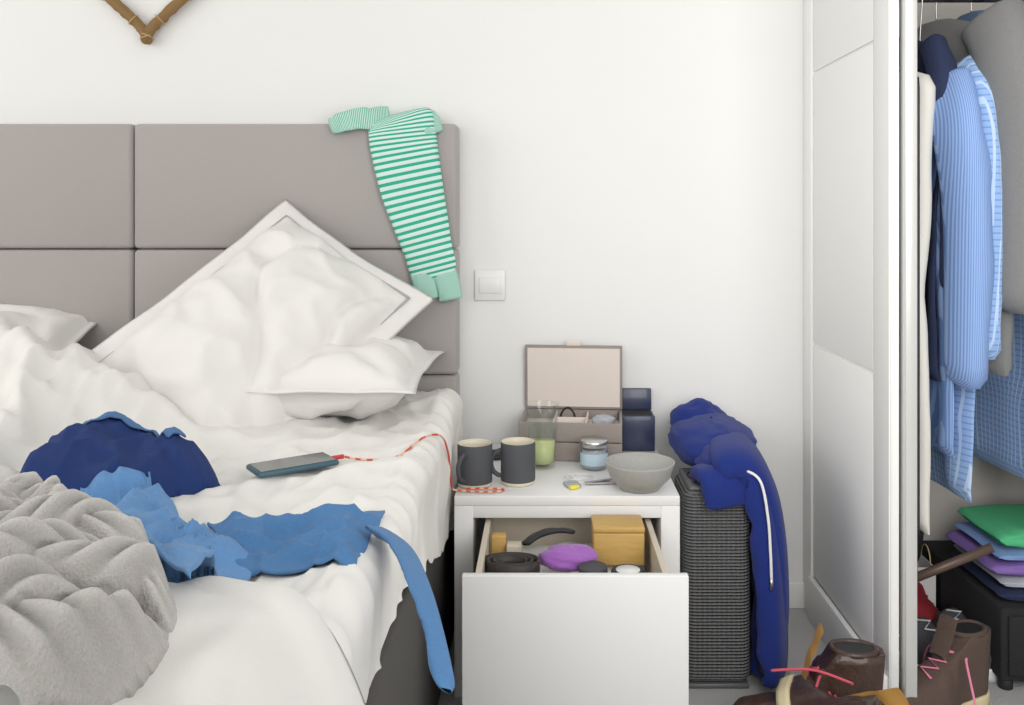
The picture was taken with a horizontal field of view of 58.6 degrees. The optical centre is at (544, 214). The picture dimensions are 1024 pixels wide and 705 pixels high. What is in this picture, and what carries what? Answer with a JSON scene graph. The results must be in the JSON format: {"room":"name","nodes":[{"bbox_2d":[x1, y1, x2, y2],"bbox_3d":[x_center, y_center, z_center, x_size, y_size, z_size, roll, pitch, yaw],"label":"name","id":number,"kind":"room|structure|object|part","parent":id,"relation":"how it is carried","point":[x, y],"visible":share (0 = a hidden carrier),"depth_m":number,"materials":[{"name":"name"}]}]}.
{"room":"bedroom","nodes":[
{"label":"bedroom","id":0,"kind":"room"},
{"bbox_2d":[0,0,802,580],"bbox_3d":[-0.500,-0.210,2.590,6.200,2.600,0.100,0,0,0],"label":"wall","id":1,"kind":"structure","parent":0,"point":[632,170],"depth_m":2.54,"materials":[{"name":"white paint"}]},
{"bbox_2d":[102,0,190,44],"bbox_3d":[-1.100,-0.622,2.518,0.338,0.301,0.037,0,0,0],"label":"heart wreath","id":2,"kind":"object","parent":1,"relation":"attached to","point":[146,33],"visible":1,"depth_m":2.51,"materials":[{"name":"wood"}]},
{"bbox_2d":[474,270,504,300],"bbox_3d":[-0.153,0.195,2.534,0.086,0.086,0.012,0,0,0],"label":"light switch","id":3,"kind":"object","parent":1,"relation":"attached to","point":[489,285],"visible":1,"depth_m":2.53,"materials":[{"name":"white plastic"}]},
{"bbox_2d":[789,581,803,607],"bbox_3d":[-0.889,1.054,2.532,3.222,0.072,0.016,0,0,0],"label":"baseboard","id":4,"kind":"structure","parent":1,"relation":"attached to","point":[796,588],"depth_m":2.52,"materials":[{"name":"white wood"}]},
{"bbox_2d":[438,608,825,704],"bbox_3d":[-0.500,1.115,0.120,6.200,0.050,5.040,0,0,0],"label":"floor","id":5,"kind":"structure","parent":0,"point":[801,632],"depth_m":2.19,"materials":[{"name":"grey carpet"}]},
{"bbox_2d":[0,106,504,704],"bbox_3d":[-1.039,0.397,1.494,1.893,1.385,2.088,0,0,0],"label":"bed","id":6,"kind":"object","parent":5,"relation":"on","point":[228,476],"visible":0.98,"depth_m":1.93,"materials":[{"name":"fabric"}]},
{"bbox_2d":[0,304,96,349],"bbox_3d":[-1.560,0.359,2.280,0.754,0.263,0.488,0,0,0],"label":"pillow","id":7,"kind":"object","parent":6,"relation":"on","point":[60,325],"depth_m":2.39,"materials":[{"name":"white fabric"}]},
{"bbox_2d":[0,576,365,704],"bbox_3d":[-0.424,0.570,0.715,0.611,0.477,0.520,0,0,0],"label":"duvet","id":8,"kind":"object","parent":6,"relation":"on","point":[207,640],"depth_m":0.76,"materials":[{"name":"white fabric"}]},
{"bbox_3d":[-1.110,0.422,2.497,1.747,1.336,0.083,0,0,0],"label":"headboard","id":9,"kind":"part","parent":6,"relation":"part of","materials":[{"name":"fabric"}]},
{"bbox_2d":[0,325,463,702],"bbox_3d":[-1.097,0.483,1.460,1.772,0.599,1.981,0,0,0],"label":"bedding","id":10,"kind":"object","parent":6,"relation":"on","point":[189,513],"depth_m":1.45,"materials":[{"name":"white fabric"}]},
{"bbox_2d":[92,199,434,426],"bbox_3d":[-0.675,0.285,2.150,0.788,0.658,0.590,0,0,0],"label":"pillow","id":11,"kind":"object","parent":6,"relation":"on","point":[288,324],"depth_m":2.12,"materials":[{"name":"white fabric"}]},
{"bbox_3d":[-0.321,0.189,2.440,0.076,0.082,0.028,0,0,0],"label":"onesie leg","id":12,"kind":"part","parent":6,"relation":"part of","materials":[{"name":"green fabric"}]},
{"bbox_3d":[-0.258,0.189,2.440,0.076,0.082,0.028,0,0,0],"label":"onesie leg","id":13,"kind":"part","parent":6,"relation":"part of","materials":[{"name":"green fabric"}]},
{"bbox_2d":[454,341,688,704],"bbox_3d":[0.050,0.719,2.139,0.511,0.743,0.793,0,0,0],"label":"nightstand","id":14,"kind":"object","parent":5,"relation":"on","point":[570,588],"visible":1,"depth_m":1.99,"materials":[{"name":"white wood"}]},
{"bbox_2d":[456,439,491,489],"bbox_3d":[-0.165,0.585,2.136,0.082,0.099,0.101,0,0,0],"label":"mug","id":15,"kind":"object","parent":14,"relation":"on","point":[474,456],"depth_m":2.11,"materials":[{"name":"grey ceramic"}]},
{"bbox_2d":[492,437,534,486],"bbox_3d":[-0.078,0.585,2.161,0.110,0.099,0.082,0,0,0],"label":"mug","id":16,"kind":"object","parent":14,"relation":"on","point":[517,453],"depth_m":2.13,"materials":[{"name":"grey ceramic"}]},
{"bbox_3d":[0.058,0.875,1.963,0.434,0.370,0.440,0,0,0],"label":"drawer","id":17,"kind":"part","parent":14,"relation":"part of","materials":[{"name":"white wood"}]},
{"bbox_2d":[580,436,607,469],"bbox_3d":[0.123,0.598,2.289,0.070,0.072,0.070,0,0,0],"label":"jar","id":18,"kind":"object","parent":14,"relation":"on","point":[593,454],"depth_m":2.26,"materials":[{"name":"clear glass"}]},
{"bbox_3d":[0.159,0.678,2.004,0.112,0.012,0.087,0,0,0],"label":"woodbox lid","id":19,"kind":"part","parent":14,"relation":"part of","materials":[{"name":"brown wood"}]},
{"bbox_2d":[605,452,674,492],"bbox_3d":[0.220,0.602,2.114,0.162,0.064,0.162,0,0,0],"label":"bowl","id":20,"kind":"object","parent":14,"relation":"on","point":[629,472],"depth_m":2.09,"materials":[{"name":"ceramic"}]},
{"bbox_2d":[668,398,788,688],"bbox_3d":[0.451,0.789,2.280,0.273,0.601,0.487,0,0,0],"label":"laundry basket","id":21,"kind":"object","parent":5,"relation":"on","point":[734,554],"visible":0.99,"depth_m":2.09,"materials":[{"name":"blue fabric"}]},
{"bbox_3d":[0.481,0.696,2.058,0.058,0.238,0.039,0,0,0],"label":"hoodie cord","id":22,"kind":"part","parent":21,"relation":"part of","materials":[{"name":"white fabric"}]},
{"bbox_2d":[733,623,908,704],"bbox_3d":[0.535,0.982,1.788,0.317,0.271,0.390,0,0,0],"label":"boots","id":23,"kind":"object","parent":5,"relation":"on","point":[849,671],"visible":1,"depth_m":1.84,"materials":[{"name":"leather"}]},
{"bbox_2d":[803,0,1023,704],"bbox_3d":[1.515,-0.160,2.221,1.610,2.500,0.689,0,0,0],"label":"wardrobe","id":24,"kind":"object","parent":5,"relation":"on","point":[913,110],"visible":0.99,"depth_m":2.02,"materials":[{"name":"white wood"}]},
{"bbox_3d":[1.522,-0.530,2.225,1.555,0.024,0.024,0,0,0],"label":"rail","id":25,"kind":"part","parent":24,"relation":"part of","materials":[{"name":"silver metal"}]},
{"bbox_2d":[922,540,1023,690],"bbox_3d":[1.315,0.984,2.272,0.570,0.188,0.456,0,0,0],"label":"storage box","id":26,"kind":"object","parent":24,"relation":"attached to","point":[959,588],"depth_m":2.11,"materials":[{"name":"black fabric"}]}
]}

